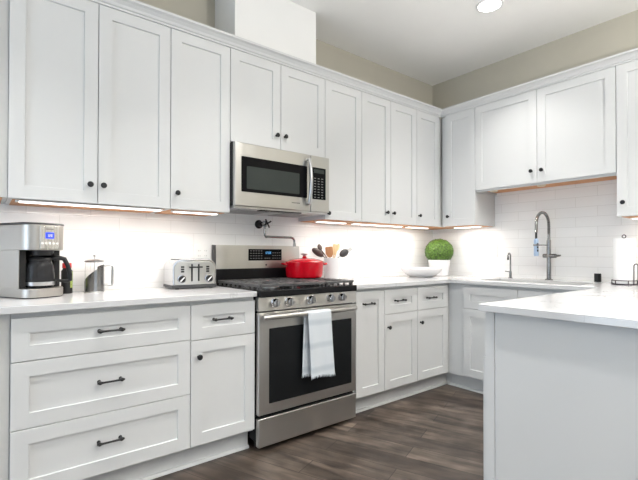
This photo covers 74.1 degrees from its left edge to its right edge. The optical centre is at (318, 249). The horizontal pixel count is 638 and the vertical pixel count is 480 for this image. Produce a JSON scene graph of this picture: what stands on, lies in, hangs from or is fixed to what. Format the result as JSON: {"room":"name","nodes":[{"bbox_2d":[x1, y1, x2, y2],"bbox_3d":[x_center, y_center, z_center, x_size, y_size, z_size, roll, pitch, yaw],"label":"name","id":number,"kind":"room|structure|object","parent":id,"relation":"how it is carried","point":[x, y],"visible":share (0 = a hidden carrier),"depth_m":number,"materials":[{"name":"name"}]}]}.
{"room":"kitchen","nodes":[
{"label":"kitchen","id":0,"kind":"room"},
{"bbox_2d":[215,0,315,63],"bbox_3d":[-0.373,-1.497,3.025,0.658,0.491,0.300,1,-1,-39],"label":"chase","id":1,"kind":"structure","parent":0,"point":[285,26],"depth_m":2.89,"materials":[{"name":"white paint"}]},
{"bbox_2d":[113,0,431,289],"bbox_3d":[-1.185,-0.296,2.635,6.240,2.903,0.120,1,-1,-39],"label":"wall","id":2,"kind":"structure","parent":0,"point":[328,56],"depth_m":3.71,"materials":[{"name":"beige paint"}]},
{"bbox_2d":[0,0,8,202],"bbox_3d":[-1.887,-0.751,1.777,0.925,1.026,0.336,1,-1,-39],"label":"upper cabinet","id":3,"kind":"object","parent":2,"relation":"attached to","point":[4,4],"visible":1,"depth_m":1.94,"materials":[{"name":"paint"}]},
{"bbox_2d":[5,0,170,212],"bbox_3d":[-1.225,-0.743,2.285,0.740,1.030,0.365,1,-1,-39],"label":"upper cabinet","id":4,"kind":"object","parent":2,"relation":"attached to","point":[89,81],"visible":0.98,"depth_m":2.13,"materials":[{"name":"paint"}]},
{"bbox_2d":[15,200,162,210],"bbox_3d":[-1.157,-0.223,2.193,0.682,0.011,0.038,1,-1,-39],"label":"light","id":5,"kind":"object","parent":4,"relation":"attached to","point":[19,201],"visible":1,"depth_m":2.16,"materials":[{"name":"white plastic"}]},
{"bbox_2d":[153,28,229,215],"bbox_3d":[-0.791,-0.739,2.631,0.369,1.030,0.365,1,-1,-39],"label":"upper cabinet","id":6,"kind":"object","parent":2,"relation":"attached to","point":[200,67],"visible":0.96,"depth_m":2.51,"materials":[{"name":"paint"}]},
{"bbox_2d":[171,210,218,214],"bbox_3d":[-0.744,-0.218,2.550,0.292,0.011,0.038,1,-1,-39],"label":"light","id":7,"kind":"object","parent":6,"relation":"attached to","point":[173,211],"visible":1,"depth_m":2.53,"materials":[{"name":"white plastic"}]},
{"bbox_2d":[193,245,210,259],"bbox_3d":[-0.788,0.028,2.856,0.128,0.115,0.008,1,-1,-39],"label":"wall outlet","id":8,"kind":"object","parent":2,"relation":"attached to","point":[199,251],"visible":0.86,"depth_m":2.85,"materials":[{"name":"white plastic"}]},
{"bbox_2d":[197,248,201,257],"bbox_3d":[-0.805,0.028,2.839,0.033,0.066,0.002,1,-1,-39],"label":"receptacle","id":9,"kind":"object","parent":8,"relation":"attached to","point":[199,250],"depth_m":2.84,"materials":[{"name":"grey plastic"}]},
{"bbox_2d":[203,248,207,257],"bbox_3d":[-0.769,0.029,2.868,0.033,0.066,0.002,1,-1,-39],"label":"receptacle","id":10,"kind":"object","parent":8,"relation":"attached to","point":[205,250],"depth_m":2.87,"materials":[{"name":"grey plastic"}]},
{"bbox_2d":[0,203,432,290],"bbox_3d":[-0.601,-0.212,3.018,4.592,0.916,0.008,1,-1,-39],"label":"backsplash","id":11,"kind":"structure","parent":2,"relation":"attached to","point":[138,246],"depth_m":2.77,"materials":[{"name":"tile"}]},
{"bbox_2d":[255,219,295,246],"bbox_3d":[-0.313,-0.118,3.157,0.305,0.195,0.130,1,-1,-39],"label":"pot filler","id":12,"kind":"object","parent":2,"relation":"attached to","point":[258,224],"visible":1,"depth_m":3.10,"materials":[{"name":"silver metal"}]},
{"bbox_2d":[230,48,324,157],"bbox_3d":[-0.348,-0.958,2.986,0.761,0.584,0.365,1,-1,-39],"label":"upper cabinet","id":13,"kind":"object","parent":2,"relation":"attached to","point":[273,105],"visible":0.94,"depth_m":2.83,"materials":[{"name":"paint"}]},
{"bbox_2d":[229,141,328,217],"bbox_3d":[-0.324,-0.452,2.946,0.756,0.416,0.446,1,-1,-39],"label":"microwave","id":14,"kind":"object","parent":13,"relation":"attached to","point":[264,181],"visible":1,"depth_m":2.78,"materials":[{"name":"silver metal"}]},
{"bbox_2d":[298,79,361,223],"bbox_3d":[0.096,-0.731,3.338,0.374,1.030,0.365,1,-1,-39],"label":"upper cabinet","id":15,"kind":"object","parent":2,"relation":"attached to","point":[343,104],"visible":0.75,"depth_m":3.23,"materials":[{"name":"paint"}]},
{"bbox_2d":[315,221,346,223],"bbox_3d":[0.096,-0.209,3.328,0.312,0.011,0.038,1,-1,-39],"label":"light","id":16,"kind":"object","parent":15,"relation":"attached to","point":[315,221],"visible":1,"depth_m":3.30,"materials":[{"name":"white plastic"}]},
{"bbox_2d":[316,222,345,223],"bbox_3d":[0.096,-0.206,3.328,0.282,0.005,0.034,1,-1,-39],"label":"diffuser","id":17,"kind":"object","parent":16,"relation":"attached to","point":[316,222],"depth_m":3.34,"materials":[{"name":"white plastic"}]},
{"bbox_2d":[342,92,416,226],"bbox_3d":[0.509,-0.727,3.666,0.679,1.030,0.365,1,-1,-39],"label":"upper cabinet","id":18,"kind":"object","parent":2,"relation":"attached to","point":[389,128],"visible":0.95,"depth_m":3.53,"materials":[{"name":"paint"}]},
{"bbox_2d":[351,223,402,226],"bbox_3d":[0.510,-0.205,3.658,0.622,0.011,0.038,1,-1,-39],"label":"light","id":19,"kind":"object","parent":18,"relation":"attached to","point":[351,223],"visible":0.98,"depth_m":3.61,"materials":[{"name":"white plastic"}]},
{"bbox_2d":[352,224,399,226],"bbox_3d":[0.510,-0.203,3.658,0.592,0.005,0.034,1,-1,-39],"label":"diffuser","id":20,"kind":"object","parent":19,"relation":"attached to","point":[352,224],"depth_m":3.63,"materials":[{"name":"white plastic"}]},
{"bbox_2d":[394,110,454,229],"bbox_3d":[1.046,-0.722,4.094,0.692,1.030,0.365,1,-1,-39],"label":"upper cabinet","id":21,"kind":"object","parent":2,"relation":"attached to","point":[429,127],"visible":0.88,"depth_m":3.89,"materials":[{"name":"paint"}]},
{"bbox_2d":[405,226,428,228],"bbox_3d":[0.925,-0.202,3.988,0.322,0.011,0.038,1,-1,-39],"label":"light","id":22,"kind":"object","parent":21,"relation":"attached to","point":[405,226],"visible":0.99,"depth_m":3.97,"materials":[{"name":"white plastic"}]},
{"bbox_2d":[152,384,483,479],"bbox_3d":[0.718,1.173,0.205,6.270,0.080,6.270,1,-1,-39],"label":"floor","id":23,"kind":"structure","parent":0,"point":[436,433],"depth_m":2.42,"materials":[{"name":"brown wood"}]},
{"bbox_2d":[0,314,9,479],"bbox_3d":[-1.800,0.703,1.653,0.927,0.884,0.610,1,-1,-39],"label":"base cabinet","id":24,"kind":"object","parent":23,"relation":"on","point":[4,319],"visible":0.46,"depth_m":1.71,"materials":[{"name":"paint"}]},
{"bbox_2d":[0,286,256,314],"bbox_3d":[-1.353,0.250,2.001,2.055,0.030,0.636,1,-1,-39],"label":"countertop","id":25,"kind":"structure","parent":24,"relation":"on","point":[76,300],"depth_m":2.06,"materials":[{"name":"white stone"}]},
{"bbox_2d":[0,222,63,298],"bbox_3d":[-1.418,0.055,2.104,0.254,0.362,0.202,0,-1,25],"label":"coffee maker","id":26,"kind":"object","parent":25,"relation":"on","point":[19,241],"visible":0.95,"depth_m":2.02,"materials":[{"name":"grey metal"}]},
{"bbox_2d":[29,250,53,254],"bbox_3d":[-1.361,0.018,2.077,0.104,0.026,0.104,0,-1,25],"label":"basket","id":27,"kind":"object","parent":26,"relation":"on","point":[33,252],"depth_m":2.04,"materials":[{"name":"black plastic"}]},
{"bbox_2d":[26,256,71,287],"bbox_3d":[-1.347,0.110,2.086,0.195,0.156,0.134,0,-1,-4],"label":"coffee carafe","id":28,"kind":"object","parent":26,"relation":"on","point":[40,271],"visible":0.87,"depth_m":2.04,"materials":[{"name":"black glass"}]},
{"bbox_2d":[61,263,72,293],"bbox_3d":[-1.355,0.156,2.272,0.055,0.163,0.054,1,-1,-39],"label":"bottle","id":29,"kind":"object","parent":25,"relation":"on","point":[67,287],"visible":0.6,"depth_m":2.25,"materials":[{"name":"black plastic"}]},
{"bbox_2d":[84,255,113,292],"bbox_3d":[-1.229,0.135,2.359,0.145,0.208,0.102,1,-1,-39],"label":"press","id":30,"kind":"object","parent":25,"relation":"on","point":[94,268],"visible":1,"depth_m":2.31,"materials":[{"name":"silver glass"}]},
{"bbox_2d":[163,259,216,288],"bbox_3d":[-0.806,0.152,2.655,0.278,0.181,0.218,0,-1,-36],"label":"toaster","id":31,"kind":"object","parent":25,"relation":"on","point":[178,273],"visible":1,"depth_m":2.58,"materials":[{"name":"silver metal"}]},
{"bbox_2d":[9,302,189,479],"bbox_3d":[-1.135,0.709,2.166,0.749,0.884,0.637,1,-1,-39],"label":"base cabinet","id":32,"kind":"object","parent":23,"relation":"on","point":[95,393],"visible":0.96,"depth_m":1.92,"materials":[{"name":"paint"}]},
{"bbox_2d":[184,297,254,468],"bbox_3d":[-0.693,0.713,2.516,0.377,0.884,0.640,1,-1,-39],"label":"base cabinet","id":33,"kind":"object","parent":23,"relation":"on","point":[222,331],"visible":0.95,"depth_m":2.29,"materials":[{"name":"paint"}]},
{"bbox_2d":[212,245,357,447],"bbox_3d":[-0.194,0.565,2.874,0.838,1.188,0.703,1,-1,-39],"label":"gas range","id":34,"kind":"object","parent":23,"relation":"on","point":[288,404],"depth_m":2.63,"materials":[{"name":"silver metal"}]},
{"bbox_2d":[217,283,356,297],"bbox_3d":[-0.228,0.261,2.855,0.754,0.040,0.616,1,-1,-39],"label":"cooktop","id":35,"kind":"object","parent":34,"relation":"in","point":[321,289],"depth_m":2.62,"materials":[{"name":"black metal"}]},
{"bbox_2d":[285,263,323,277],"bbox_3d":[-0.108,0.155,3.137,0.287,0.112,0.287,0,-1,-17],"label":"pot","id":36,"kind":"object","parent":34,"relation":"on","point":[293,270],"depth_m":3.02,"materials":[{"name":"red ceramic"}]},
{"bbox_2d":[302,309,334,379],"bbox_3d":[0.000,0.583,2.594,0.229,0.422,0.046,1,-1,-39],"label":"dish towel","id":37,"kind":"object","parent":34,"relation":"hanging from","point":[318,355],"visible":1,"depth_m":2.57,"materials":[{"name":"fabric"}]},
{"bbox_2d":[352,288,383,412],"bbox_3d":[0.177,0.721,3.211,0.306,0.884,0.637,1,-1,-39],"label":"base cabinet","id":38,"kind":"object","parent":23,"relation":"on","point":[369,302],"visible":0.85,"depth_m":3.00,"materials":[{"name":"paint"}]},
{"bbox_2d":[376,285,416,405],"bbox_3d":[0.444,0.724,3.423,0.374,0.884,0.640,1,-1,-39],"label":"base cabinet","id":39,"kind":"object","parent":23,"relation":"on","point":[400,302],"visible":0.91,"depth_m":3.20,"materials":[{"name":"paint"}]},
{"bbox_2d":[409,283,447,395],"bbox_3d":[0.997,0.729,3.862,1.036,0.884,0.640,1,-1,-39],"label":"base cabinet","id":40,"kind":"object","parent":23,"relation":"on","point":[432,299],"visible":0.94,"depth_m":3.45,"materials":[{"name":"paint"}]},
{"bbox_2d":[448,283,570,393],"bbox_3d":[1.671,0.724,3.320,0.640,0.884,1.149,1,-1,-39],"label":"base cabinet","id":41,"kind":"object","parent":23,"relation":"on","point":[466,324],"visible":0.07,"depth_m":3.43,"materials":[{"name":"paint"}]},
{"bbox_2d":[483,312,637,479],"bbox_3d":[1.702,0.712,2.181,2.005,0.884,0.700,1,-1,-39],"label":"peninsula end panel","id":42,"kind":"object","parent":23,"relation":"on","point":[560,398],"visible":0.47,"depth_m":1.59,"materials":[{"name":"paint"}]},
{"bbox_2d":[340,275,637,328],"bbox_3d":[1.166,0.261,2.842,2.041,0.030,2.462,1,-1,-39],"label":"countertop","id":43,"kind":"structure","parent":42,"relation":"on","point":[604,303],"depth_m":1.99,"materials":[{"name":"white stone"}]},
{"bbox_2d":[324,258,339,278],"bbox_3d":[0.103,0.161,3.420,0.132,0.180,0.132,1,-1,-39],"label":"utensil crock","id":44,"kind":"object","parent":43,"relation":"on","point":[332,269],"visible":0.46,"depth_m":3.36,"materials":[{"name":"white ceramic"}]},
{"bbox_2d":[312,248,325,257],"bbox_3d":[0.030,0.115,3.409,0.176,0.250,0.021,0,-1,-6],"label":"spoon","id":45,"kind":"object","parent":44,"relation":"in","point":[317,252],"visible":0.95,"depth_m":3.40,"materials":[{"name":"brown"}]},
{"bbox_2d":[317,244,326,257],"bbox_3d":[0.052,0.098,3.458,0.164,0.286,0.030,0,-1,30],"label":"slotted spoon","id":46,"kind":"object","parent":44,"relation":"in","point":[319,246],"visible":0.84,"depth_m":3.48,"materials":[{"name":"brown"}]},
{"bbox_2d":[325,246,332,257],"bbox_3d":[0.090,0.109,3.392,0.081,0.260,0.045,1,-1,-39],"label":"wooden turner","id":47,"kind":"object","parent":44,"relation":"in","point":[329,250],"visible":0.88,"depth_m":3.38,"materials":[{"name":"brown wood"}]},
{"bbox_2d":[333,244,336,257],"bbox_3d":[0.120,0.099,3.429,0.055,0.280,0.016,0,-1,-16],"label":"wooden spatula","id":48,"kind":"object","parent":44,"relation":"in","point":[334,245],"visible":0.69,"depth_m":3.43,"materials":[{"name":"brown wood"}]},
{"bbox_2d":[337,249,348,257],"bbox_3d":[0.161,0.120,3.404,0.155,0.241,0.036,0,-1,7],"label":"ladle","id":49,"kind":"object","parent":44,"relation":"in","point":[344,252],"visible":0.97,"depth_m":3.39,"materials":[{"name":"silver metal"}]},
{"bbox_2d":[401,267,441,276],"bbox_3d":[0.947,0.216,3.909,0.374,0.082,0.374,1,-1,-39],"label":"fruit bowl","id":50,"kind":"object","parent":43,"relation":"on","point":[410,271],"visible":0.98,"depth_m":3.79,"materials":[{"name":"white ceramic"}]},
{"bbox_2d":[428,260,449,275],"bbox_3d":[1.184,0.183,4.166,0.214,0.154,0.214,1,-1,-39],"label":"pot","id":51,"kind":"object","parent":43,"relation":"on","point":[444,264],"depth_m":4.08,"materials":[{"name":"white ceramic"}]},
{"bbox_2d":[425,238,453,275],"bbox_3d":[1.183,0.077,4.168,0.282,0.366,0.279,1,-1,-39],"label":"boxwood topiary","id":52,"kind":"object","parent":43,"relation":"on","point":[439,253],"visible":1,"depth_m":4.08,"materials":[{"name":"green plant"}]},
{"bbox_2d":[505,253,512,277],"bbox_3d":[1.680,0.143,3.732,0.063,0.226,0.050,0,-1,-10],"label":"water tap","id":53,"kind":"object","parent":43,"relation":"on","point":[508,254],"visible":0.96,"depth_m":3.73,"materials":[{"name":"silver metal"}]},
{"bbox_2d":[533,211,560,279],"bbox_3d":[1.831,-0.028,3.409,0.208,0.562,0.146,0,-1,-27],"label":"kitchen faucet","id":54,"kind":"object","parent":43,"relation":"on","point":[536,244],"visible":1,"depth_m":3.45,"materials":[{"name":"silver metal"}]},
{"bbox_2d":[594,273,601,282],"bbox_3d":[2.099,0.217,3.185,0.054,0.067,0.054,1,-1,-39],"label":"air gap","id":55,"kind":"object","parent":43,"relation":"on","point":[597,276],"visible":0.98,"depth_m":3.17,"materials":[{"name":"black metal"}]},
{"bbox_2d":[611,234,637,284],"bbox_3d":[2.135,0.073,2.955,0.155,0.351,0.159,0,-1,0],"label":"paper towel holder","id":56,"kind":"object","parent":43,"relation":"on","point":[623,234],"visible":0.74,"depth_m":2.88,"materials":[{"name":"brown metal"}]},
{"bbox_2d":[613,238,635,283],"bbox_3d":[2.135,0.084,2.957,0.128,0.314,0.128,1,-1,-39],"label":"paper towel roll","id":57,"kind":"object","parent":56,"relation":"on","point":[624,249],"visible":0.98,"depth_m":2.91,"materials":[{"name":"white paper"}]},
{"bbox_2d":[289,0,637,85],"bbox_3d":[0.721,-1.810,0.236,6.270,0.080,6.270,1,-1,-39],"label":"ceiling","id":58,"kind":"structure","parent":0,"point":[431,42],"depth_m":3.32,"materials":[{"name":"paint"}]},
{"bbox_2d":[476,0,503,12],"bbox_3d":[1.217,-1.738,3.015,0.188,0.006,0.188,1,-1,-39],"label":"recessed light","id":59,"kind":"object","parent":58,"relation":"in","point":[484,6],"visible":1,"depth_m":3.01,"materials":[{"name":"white plastic"}]},
{"bbox_2d":[432,10,637,281],"bbox_3d":[3.115,-0.296,2.149,0.120,2.903,6.000,1,-1,-39],"label":"wall","id":60,"kind":"structure","parent":0,"point":[617,35],"depth_m":3.58,"materials":[{"name":"beige paint"}]},
{"bbox_2d":[447,372,452,384],"bbox_3d":[1.315,1.112,3.808,0.507,0.118,0.062,1,-1,-39],"label":"trim","id":61,"kind":"structure","parent":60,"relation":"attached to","point":[449,375],"depth_m":3.65,"materials":[{"name":"paint"}]},
{"bbox_2d":[442,108,494,227],"bbox_3d":[1.375,-0.723,3.933,0.365,1.030,0.348,1,-1,-39],"label":"upper cabinet","id":62,"kind":"object","parent":60,"relation":"attached to","point":[462,206],"visible":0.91,"depth_m":3.83,"materials":[{"name":"paint"}]},
{"bbox_2d":[453,226,481,228],"bbox_3d":[1.376,-0.202,3.920,0.038,0.011,0.282,1,-1,-39],"label":"light","id":63,"kind":"object","parent":62,"relation":"attached to","point":[468,226],"visible":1,"depth_m":3.88,"materials":[{"name":"white plastic"}]},
{"bbox_2d":[433,179,637,283],"bbox_3d":[2.012,-0.140,3.429,0.008,0.786,2.620,1,-1,-39],"label":"backsplash","id":64,"kind":"structure","parent":60,"relation":"attached to","point":[584,221],"depth_m":3.52,"materials":[{"name":"tile"}]},
{"bbox_2d":[475,66,616,194],"bbox_3d":[1.813,-0.872,3.385,0.365,0.743,1.052,1,-1,-39],"label":"upper cabinet","id":65,"kind":"object","parent":60,"relation":"attached to","point":[562,133],"visible":0.93,"depth_m":3.22,"materials":[{"name":"paint"}]},
{"bbox_2d":[89,0,637,117],"bbox_3d":[0.133,-1.290,1.895,4.224,0.058,2.045,1,-1,-39],"label":"crown molding","id":66,"kind":"structure","parent":65,"relation":"attached to","point":[133,7],"depth_m":2.92,"materials":[{"name":"paint"}]},
{"bbox_2d":[616,60,637,217],"bbox_3d":[2.335,-0.734,2.729,0.365,1.030,0.619,1,-1,-39],"label":"upper cabinet","id":67,"kind":"object","parent":60,"relation":"attached to","point":[626,73],"visible":0.98,"depth_m":2.83,"materials":[{"name":"paint"}]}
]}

